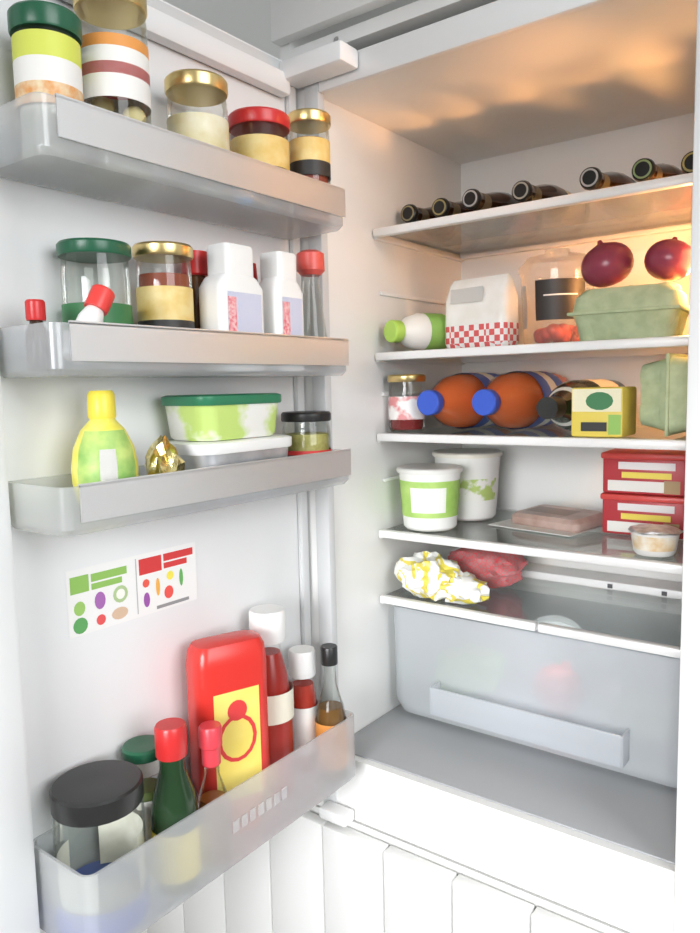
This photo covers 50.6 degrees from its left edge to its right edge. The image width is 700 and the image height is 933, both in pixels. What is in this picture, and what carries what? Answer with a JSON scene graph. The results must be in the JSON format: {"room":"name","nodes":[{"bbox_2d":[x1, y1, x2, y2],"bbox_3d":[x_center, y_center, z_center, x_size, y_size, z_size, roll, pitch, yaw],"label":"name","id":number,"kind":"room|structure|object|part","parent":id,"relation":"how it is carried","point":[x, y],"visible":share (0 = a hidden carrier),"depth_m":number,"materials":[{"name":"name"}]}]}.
{"room":"kitchen","nodes":[
{"label":"kitchen","id":0,"kind":"room"},
{"bbox_2d":[163,0,279,58],"bbox_3d":[0.329,-0.049,1.580,4.400,2.650,0.080,3,8,37],"label":"wall","id":1,"kind":"structure","parent":0,"point":[248,21],"depth_m":1.85,"materials":[{"name":"grey paint"}]},
{"bbox_3d":[-0.710,1.468,0.296,4.400,0.050,3.660,3,8,37],"label":"floor","id":2,"kind":"structure","parent":0,"visible":0},
{"bbox_2d":[132,0,630,932],"bbox_3d":[0.031,0.079,1.376,1.337,2.448,0.584,3,8,37],"label":"tall cabinet","id":3,"kind":"object","parent":2,"relation":"on","point":[311,873],"visible":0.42,"depth_m":1.07,"materials":[{"name":"white"}]},
{"bbox_3d":[0.133,-0.837,0.836,0.608,0.517,0.019,3,8,37],"label":"door","id":4,"kind":"part","parent":3,"relation":"part of","materials":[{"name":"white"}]},
{"bbox_2d":[0,0,699,932],"bbox_3d":[0.112,-0.002,0.909,0.615,1.098,1.075,3,8,37],"label":"refrigerator","id":5,"kind":"object","parent":3,"relation":"on","point":[540,736],"depth_m":0.99,"materials":[{"name":"white plastic"}]},
{"bbox_2d":[25,299,50,371],"bbox_3d":[-0.293,-0.122,0.694,0.021,0.066,0.021,3,8,37],"label":"bottle","id":6,"kind":"object","parent":5,"relation":"in","point":[36,334],"visible":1,"depth_m":0.69,"materials":[{"name":"white plastic"}]},
{"bbox_2d":[7,0,86,175],"bbox_3d":[-0.281,-0.350,0.694,0.064,0.136,0.064,3,8,37],"label":"jar","id":7,"kind":"object","parent":5,"relation":"in","point":[46,37],"visible":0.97,"depth_m":0.67,"materials":[{"name":"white glass"}]},
{"bbox_2d":[62,284,114,363],"bbox_3d":[-0.246,-0.134,0.699,0.024,0.076,0.056,3,8,37],"label":"squeeze bottle","id":8,"kind":"object","parent":5,"relation":"in","point":[100,298],"visible":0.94,"depth_m":0.70,"materials":[{"name":"white plastic"}]},
{"bbox_2d":[56,237,134,372],"bbox_3d":[-0.260,-0.162,0.762,0.073,0.130,0.073,3,8,37],"label":"jar","id":9,"kind":"object","parent":5,"relation":"in","point":[81,250],"visible":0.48,"depth_m":0.74,"materials":[{"name":"clear glass"}]},
{"bbox_2d":[49,760,149,932],"bbox_3d":[-0.262,0.401,0.779,0.093,0.150,0.093,3,8,37],"label":"jar","id":10,"kind":"object","parent":5,"relation":"in","point":[110,894],"visible":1,"depth_m":0.77,"materials":[{"name":"clear glass"}]},
{"bbox_2d":[71,390,138,503],"bbox_3d":[-0.252,-0.013,0.759,0.067,0.128,0.066,3,8,37],"label":"juice bottle","id":11,"kind":"object","parent":5,"relation":"in","point":[103,449],"visible":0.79,"depth_m":0.74,"materials":[{"name":"plastic"}]},
{"bbox_2d":[72,0,153,191],"bbox_3d":[-0.238,-0.380,0.749,0.071,0.183,0.071,3,8,37],"label":"jar","id":12,"kind":"object","parent":5,"relation":"in","point":[115,66],"visible":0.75,"depth_m":0.73,"materials":[{"name":"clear glass"}]},
{"bbox_2d":[65,542,197,638],"bbox_3d":[-0.248,0.140,0.866,0.001,0.074,0.181,3,8,37],"label":"sticker","id":13,"kind":"object","parent":5,"relation":"attached to","point":[103,595],"visible":1,"depth_m":0.86,"materials":[{"name":"white paper"}]},
{"bbox_2d":[121,735,156,871],"bbox_3d":[-0.236,0.392,0.859,0.048,0.150,0.048,3,8,37],"label":"jar","id":14,"kind":"object","parent":5,"relation":"in","point":[138,750],"visible":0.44,"depth_m":0.84,"materials":[{"name":"clear glass"}]},
{"bbox_3d":[-0.251,0.008,0.872,0.078,1.094,0.580,3,8,37],"label":"fridge door","id":15,"kind":"part","parent":5,"relation":"part of","materials":[{"name":"white plastic"}]},
{"bbox_2d":[132,241,195,372],"bbox_3d":[-0.203,-0.173,0.817,0.065,0.137,0.065,3,8,37],"label":"jar","id":16,"kind":"object","parent":5,"relation":"in","point":[162,298],"visible":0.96,"depth_m":0.79,"materials":[{"name":"clear glass"}]},
{"bbox_2d":[144,435,184,474],"bbox_3d":[-0.202,0.005,0.802,0.044,0.079,0.042,3,8,37],"label":"butter","id":17,"kind":"object","parent":5,"relation":"in","point":[162,456],"visible":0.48,"depth_m":0.79,"materials":[{"name":"gold metal"}]},
{"bbox_2d":[151,717,200,895],"bbox_3d":[-0.196,0.376,0.827,0.053,0.186,0.053,3,8,37],"label":"sauce bottle","id":18,"kind":"object","parent":5,"relation":"in","point":[175,829],"visible":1,"depth_m":0.81,"materials":[{"name":"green glass"}]},
{"bbox_2d":[164,69,230,209],"bbox_3d":[-0.172,-0.367,0.839,0.070,0.134,0.070,3,8,37],"label":"pickle jar","id":19,"kind":"object","parent":5,"relation":"in","point":[187,87],"visible":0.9,"depth_m":0.82,"materials":[{"name":"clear glass"}]},
{"bbox_2d":[181,250,213,372],"bbox_3d":[-0.183,-0.184,0.885,0.038,0.144,0.038,3,8,37],"label":"bottle","id":20,"kind":"object","parent":5,"relation":"in","point":[199,270],"visible":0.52,"depth_m":0.87,"materials":[{"name":"brown glass"}]},
{"bbox_2d":[197,720,232,865],"bbox_3d":[-0.160,0.382,0.866,0.042,0.166,0.042,3,8,37],"label":"hot sauce bottle","id":21,"kind":"object","parent":5,"relation":"in","point":[214,806],"visible":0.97,"depth_m":0.86,"materials":[{"name":"clear glass"}]},
{"bbox_2d":[161,393,291,501],"bbox_3d":[-0.147,-0.027,0.899,0.090,0.121,0.158,3,8,37],"label":"tub","id":22,"kind":"object","parent":5,"relation":"in","point":[195,454],"depth_m":0.85,"materials":[{"name":"green plastic"}]},
{"bbox_3d":[-0.152,-0.061,0.891,0.086,0.052,0.138,3,8,37],"label":"margarine tub","id":23,"kind":"part","parent":22,"relation":"part of","materials":[{"name":"green plastic"}]},
{"bbox_2d":[186,630,269,836],"bbox_3d":[-0.151,0.334,0.928,0.096,0.248,0.053,-5,7,-33],"label":"sauce bottle","id":24,"kind":"object","parent":5,"relation":"in","point":[226,673],"visible":0.84,"depth_m":0.91,"materials":[{"name":"red plastic"}]},
{"bbox_2d":[199,242,264,371],"bbox_3d":[-0.137,-0.182,0.860,0.043,0.143,0.072,3,8,37],"label":"bottle","id":25,"kind":"object","parent":5,"relation":"in","point":[230,297],"visible":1,"depth_m":0.84,"materials":[{"name":"white plastic"}]},
{"bbox_3d":[-0.124,-0.323,0.862,0.014,0.038,0.038,3,8,37],"label":"fridge deodorizer","id":26,"kind":"part","parent":5,"relation":"part of","materials":[{"name":"grey plastic"}]},
{"bbox_2d":[235,263,260,372],"bbox_3d":[-0.133,-0.190,0.952,0.038,0.140,0.038,3,8,37],"label":"bottle","id":27,"kind":"object","parent":5,"relation":"in","point":[254,264],"visible":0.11,"depth_m":0.94,"materials":[{"name":"brown glass"}]},
{"bbox_2d":[228,106,290,223],"bbox_3d":[-0.111,-0.371,0.920,0.077,0.122,0.077,3,8,37],"label":"jar","id":28,"kind":"object","parent":5,"relation":"in","point":[260,133],"visible":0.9,"depth_m":0.89,"materials":[{"name":"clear glass"}]},
{"bbox_2d":[249,604,293,800],"bbox_3d":[-0.108,0.319,1.005,0.064,0.258,0.064,3,8,37],"label":"ketchup bottle","id":29,"kind":"object","parent":5,"relation":"in","point":[268,620],"visible":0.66,"depth_m":0.98,"materials":[{"name":"red plastic"}]},
{"bbox_2d":[259,251,304,371],"bbox_3d":[-0.088,-0.191,0.925,0.043,0.145,0.054,3,8,37],"label":"bottle","id":30,"kind":"object","parent":5,"relation":"in","point":[282,295],"visible":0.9,"depth_m":0.90,"materials":[{"name":"white plastic"}]},
{"bbox_2d":[288,645,317,772],"bbox_3d":[-0.067,0.351,1.070,0.043,0.180,0.043,3,8,37],"label":"sauce bottle","id":31,"kind":"object","parent":5,"relation":"in","point":[301,658],"visible":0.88,"depth_m":1.05,"materials":[{"name":"red"}]},
{"bbox_2d":[281,411,331,483],"bbox_3d":[-0.059,-0.027,1.007,0.068,0.095,0.068,3,8,37],"label":"jar","id":32,"kind":"object","parent":5,"relation":"in","point":[303,443],"visible":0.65,"depth_m":0.98,"materials":[{"name":"clear glass"}]},
{"bbox_2d":[288,108,330,228],"bbox_3d":[-0.052,-0.386,0.969,0.057,0.140,0.057,3,8,37],"label":"jar","id":33,"kind":"object","parent":5,"relation":"in","point":[309,155],"visible":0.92,"depth_m":0.95,"materials":[{"name":"clear glass"}]},
{"bbox_2d":[296,249,330,372],"bbox_3d":[-0.051,-0.207,0.994,0.049,0.160,0.049,3,8,37],"label":"bottle","id":34,"kind":"object","parent":5,"relation":"in","point":[310,262],"visible":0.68,"depth_m":0.98,"materials":[{"name":"clear glass"}]},
{"bbox_2d":[315,643,346,782],"bbox_3d":[-0.028,0.346,1.048,0.045,0.192,0.045,3,8,37],"label":"sauce bottle","id":35,"kind":"object","parent":5,"relation":"in","point":[330,719],"visible":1,"depth_m":1.03,"materials":[{"name":"clear glass"}]},
{"bbox_2d":[387,374,425,431],"bbox_3d":[0.092,-0.103,1.199,0.062,0.092,0.062,3,8,37],"label":"jam jar","id":36,"kind":"object","parent":5,"relation":"on","point":[404,413],"visible":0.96,"depth_m":1.18,"materials":[{"name":"clear glass"}]},
{"bbox_2d":[384,313,446,349],"bbox_3d":[0.116,-0.216,1.192,0.130,0.061,0.061,-5,7,-33],"label":"bottle","id":37,"kind":"object","parent":5,"relation":"on","point":[418,331],"visible":0.86,"depth_m":1.16,"materials":[{"name":"white plastic"}]},
{"bbox_2d":[401,204,436,222],"bbox_3d":[0.157,-0.415,1.269,0.057,0.057,0.219,3,8,37],"label":"beer bottle","id":38,"kind":"object","parent":5,"relation":"on","point":[410,212],"visible":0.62,"depth_m":1.19,"materials":[{"name":"brown glass"}]},
{"bbox_2d":[396,463,462,531],"bbox_3d":[0.130,0.049,1.209,0.108,0.100,0.108,3,8,37],"label":"tub","id":39,"kind":"object","parent":5,"relation":"on","point":[429,491],"visible":1,"depth_m":1.17,"materials":[{"name":"white plastic"}]},
{"bbox_2d":[394,551,489,603],"bbox_3d":[0.142,0.175,1.183,0.172,0.074,0.087,4,8,43],"label":"bread bag","id":40,"kind":"object","parent":5,"relation":"on","point":[425,574],"visible":1,"depth_m":1.16,"materials":[{"name":"white plastic"}]},
{"bbox_2d":[432,198,473,217],"bbox_3d":[0.203,-0.412,1.233,0.057,0.057,0.219,3,8,37],"label":"beer bottle","id":41,"kind":"object","parent":5,"relation":"on","point":[441,207],"visible":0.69,"depth_m":1.15,"materials":[{"name":"brown glass"}]},
{"bbox_2d":[417,373,500,428],"bbox_3d":[0.198,-0.111,1.246,0.094,0.094,0.265,3,8,37],"label":"juice bottle","id":42,"kind":"object","parent":5,"relation":"on","point":[449,401],"visible":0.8,"depth_m":1.18,"materials":[{"name":"orange plastic"}]},
{"bbox_2d":[432,448,502,520],"bbox_3d":[0.206,0.030,1.298,0.122,0.116,0.122,3,8,37],"label":"tub","id":43,"kind":"object","parent":5,"relation":"on","point":[479,478],"visible":0.86,"depth_m":1.25,"materials":[{"name":"white plastic"}]},
{"bbox_2d":[445,274,518,348],"bbox_3d":[0.202,-0.236,1.143,0.116,0.108,0.048,5,8,44],"label":"bag","id":44,"kind":"object","parent":5,"relation":"on","point":[482,311],"visible":0.94,"depth_m":1.12,"materials":[{"name":"white paper"}]},
{"bbox_2d":[448,548,527,587],"bbox_3d":[0.234,0.164,1.255,0.132,0.076,0.122,1,6,17],"label":"net bag","id":45,"kind":"object","parent":5,"relation":"on","point":[498,569],"visible":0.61,"depth_m":1.21,"materials":[{"name":"red plastic"}]},
{"bbox_2d":[462,189,521,210],"bbox_3d":[0.242,-0.408,1.184,0.057,0.057,0.219,3,8,37],"label":"beer bottle","id":46,"kind":"object","parent":5,"relation":"on","point":[472,199],"visible":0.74,"depth_m":1.11,"materials":[{"name":"brown glass"}]},
{"bbox_2d":[472,371,566,429],"bbox_3d":[0.274,-0.107,1.192,0.094,0.094,0.265,3,8,37],"label":"juice bottle","id":47,"kind":"object","parent":5,"relation":"on","point":[510,400],"visible":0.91,"depth_m":1.13,"materials":[{"name":"orange plastic"}]},
{"bbox_2d":[380,563,681,658],"bbox_3d":[0.333,0.209,1.186,0.494,0.025,0.294,3,8,37],"label":"glass shelf","id":48,"kind":"object","parent":5,"relation":"attached to","point":[633,609],"depth_m":1.15,"materials":[{"name":"clear glass"}]},
{"bbox_2d":[379,508,682,574],"bbox_3d":[0.331,0.106,1.175,0.494,0.013,0.294,3,8,37],"label":"glass shelf","id":49,"kind":"object","parent":5,"relation":"attached to","point":[596,546],"depth_m":1.11,"materials":[{"name":"clear glass"}]},
{"bbox_2d":[377,425,685,450],"bbox_3d":[0.328,-0.050,1.158,0.494,0.013,0.294,3,8,37],"label":"glass shelf","id":50,"kind":"object","parent":5,"relation":"attached to","point":[645,437],"depth_m":1.08,"materials":[{"name":"clear glass"}]},
{"bbox_2d":[375,335,688,362],"bbox_3d":[0.325,-0.177,1.145,0.494,0.013,0.294,3,8,37],"label":"glass shelf","id":51,"kind":"object","parent":5,"relation":"attached to","point":[648,349],"depth_m":1.15,"materials":[{"name":"clear glass"}]},
{"bbox_2d":[373,172,692,259],"bbox_3d":[0.321,-0.367,1.125,0.494,0.013,0.294,3,8,37],"label":"glass shelf","id":52,"kind":"object","parent":5,"relation":"attached to","point":[647,212],"depth_m":1.15,"materials":[{"name":"clear glass"}]},
{"bbox_3d":[0.327,0.318,1.185,0.476,0.180,0.299,3,8,37],"label":"crisper drawer","id":53,"kind":"part","parent":5,"relation":"part of","materials":[{"name":"plastic"}]},
{"bbox_2d":[512,180,571,202],"bbox_3d":[0.308,-0.405,1.145,0.057,0.057,0.219,3,8,37],"label":"beer bottle","id":54,"kind":"object","parent":5,"relation":"on","point":[522,191],"visible":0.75,"depth_m":1.07,"materials":[{"name":"brown glass"}]},
{"bbox_2d":[488,504,602,536],"bbox_3d":[0.323,0.084,1.204,0.121,0.024,0.154,-7,8,-43],"label":"package","id":55,"kind":"object","parent":5,"relation":"in","point":[544,518],"visible":0.84,"depth_m":1.18,"materials":[{"name":"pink food"}]},
{"bbox_2d":[519,248,593,343],"bbox_3d":[0.324,-0.263,1.161,0.118,0.153,0.118,3,8,37],"label":"jar","id":56,"kind":"object","parent":5,"relation":"on","point":[554,298],"visible":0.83,"depth_m":1.14,"materials":[{"name":"glass"}]},
{"bbox_2d":[536,379,624,430],"bbox_3d":[0.351,-0.093,1.126,0.077,0.077,0.271,3,8,37],"label":"wine bottle","id":57,"kind":"object","parent":5,"relation":"on","point":[557,407],"visible":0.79,"depth_m":1.05,"materials":[{"name":"clear glass"}]},
{"bbox_2d":[571,386,636,437],"bbox_3d":[0.346,-0.075,1.010,0.068,0.066,0.073,3,7,35],"label":"pack","id":58,"kind":"object","parent":5,"relation":"on","point":[596,411],"visible":1,"depth_m":0.98,"materials":[{"name":"yellow cardboard"}]},
{"bbox_2d":[580,167,635,190],"bbox_3d":[0.388,-0.401,1.086,0.057,0.057,0.219,3,8,37],"label":"beer bottle","id":59,"kind":"object","parent":5,"relation":"on","point":[591,178],"visible":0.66,"depth_m":1.01,"materials":[{"name":"brown glass"}]},
{"bbox_2d":[567,282,688,340],"bbox_3d":[0.380,-0.207,1.001,0.142,0.073,0.106,3,7,34],"label":"egg carton","id":60,"kind":"object","parent":5,"relation":"on","point":[659,309],"visible":0.84,"depth_m":0.96,"materials":[{"name":"green cardboard"}]},
{"bbox_2d":[581,240,633,287],"bbox_3d":[0.352,-0.278,1.014,0.069,0.063,0.069,-4,7,-25],"label":"onion","id":61,"kind":"object","parent":60,"relation":"on","point":[607,264],"visible":1,"depth_m":0.99,"materials":[{"name":"food"}]},
{"bbox_2d":[644,237,690,280],"bbox_3d":[0.418,-0.272,0.971,0.062,0.056,0.062,-5,7,-29],"label":"onion","id":62,"kind":"object","parent":60,"relation":"on","point":[666,259],"visible":0.95,"depth_m":0.95,"materials":[{"name":"food"}]},
{"bbox_2d":[600,492,683,538],"bbox_3d":[0.462,0.068,1.143,0.122,0.062,0.106,3,7,34],"label":"box","id":63,"kind":"object","parent":5,"relation":"on","point":[621,511],"visible":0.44,"depth_m":1.10,"materials":[{"name":"red"}]},
{"bbox_2d":[601,449,685,496],"bbox_3d":[0.460,0.006,1.136,0.122,0.062,0.106,3,7,34],"label":"box","id":64,"kind":"object","parent":63,"relation":"on","point":[628,471],"visible":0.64,"depth_m":1.09,"materials":[{"name":"red cardboard"}]},
{"bbox_2d":[628,524,682,556],"bbox_3d":[0.408,0.098,0.992,0.069,0.037,0.071,3,8,37],"label":"bowl","id":65,"kind":"object","parent":5,"relation":"on","point":[650,540],"visible":1,"depth_m":0.97,"materials":[{"name":"white"}]},
{"bbox_2d":[632,158,683,181],"bbox_3d":[0.446,-0.398,1.052,0.057,0.057,0.219,3,8,37],"label":"beer bottle","id":66,"kind":"object","parent":5,"relation":"on","point":[644,169],"visible":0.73,"depth_m":0.97,"materials":[{"name":"brown glass"}]},
{"bbox_2d":[639,353,687,435],"bbox_3d":[0.447,-0.098,1.002,0.073,0.106,0.142,3,8,37],"label":"egg carton","id":67,"kind":"object","parent":5,"relation":"on","point":[663,406],"visible":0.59,"depth_m":0.95,"materials":[{"name":"green cardboard"}]},
{"bbox_2d":[681,151,692,173],"bbox_3d":[0.498,-0.396,1.025,0.057,0.057,0.219,3,8,37],"label":"beer bottle","id":68,"kind":"object","parent":5,"relation":"on","point":[687,161],"visible":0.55,"depth_m":0.94,"materials":[{"name":"brown glass"}]}
]}

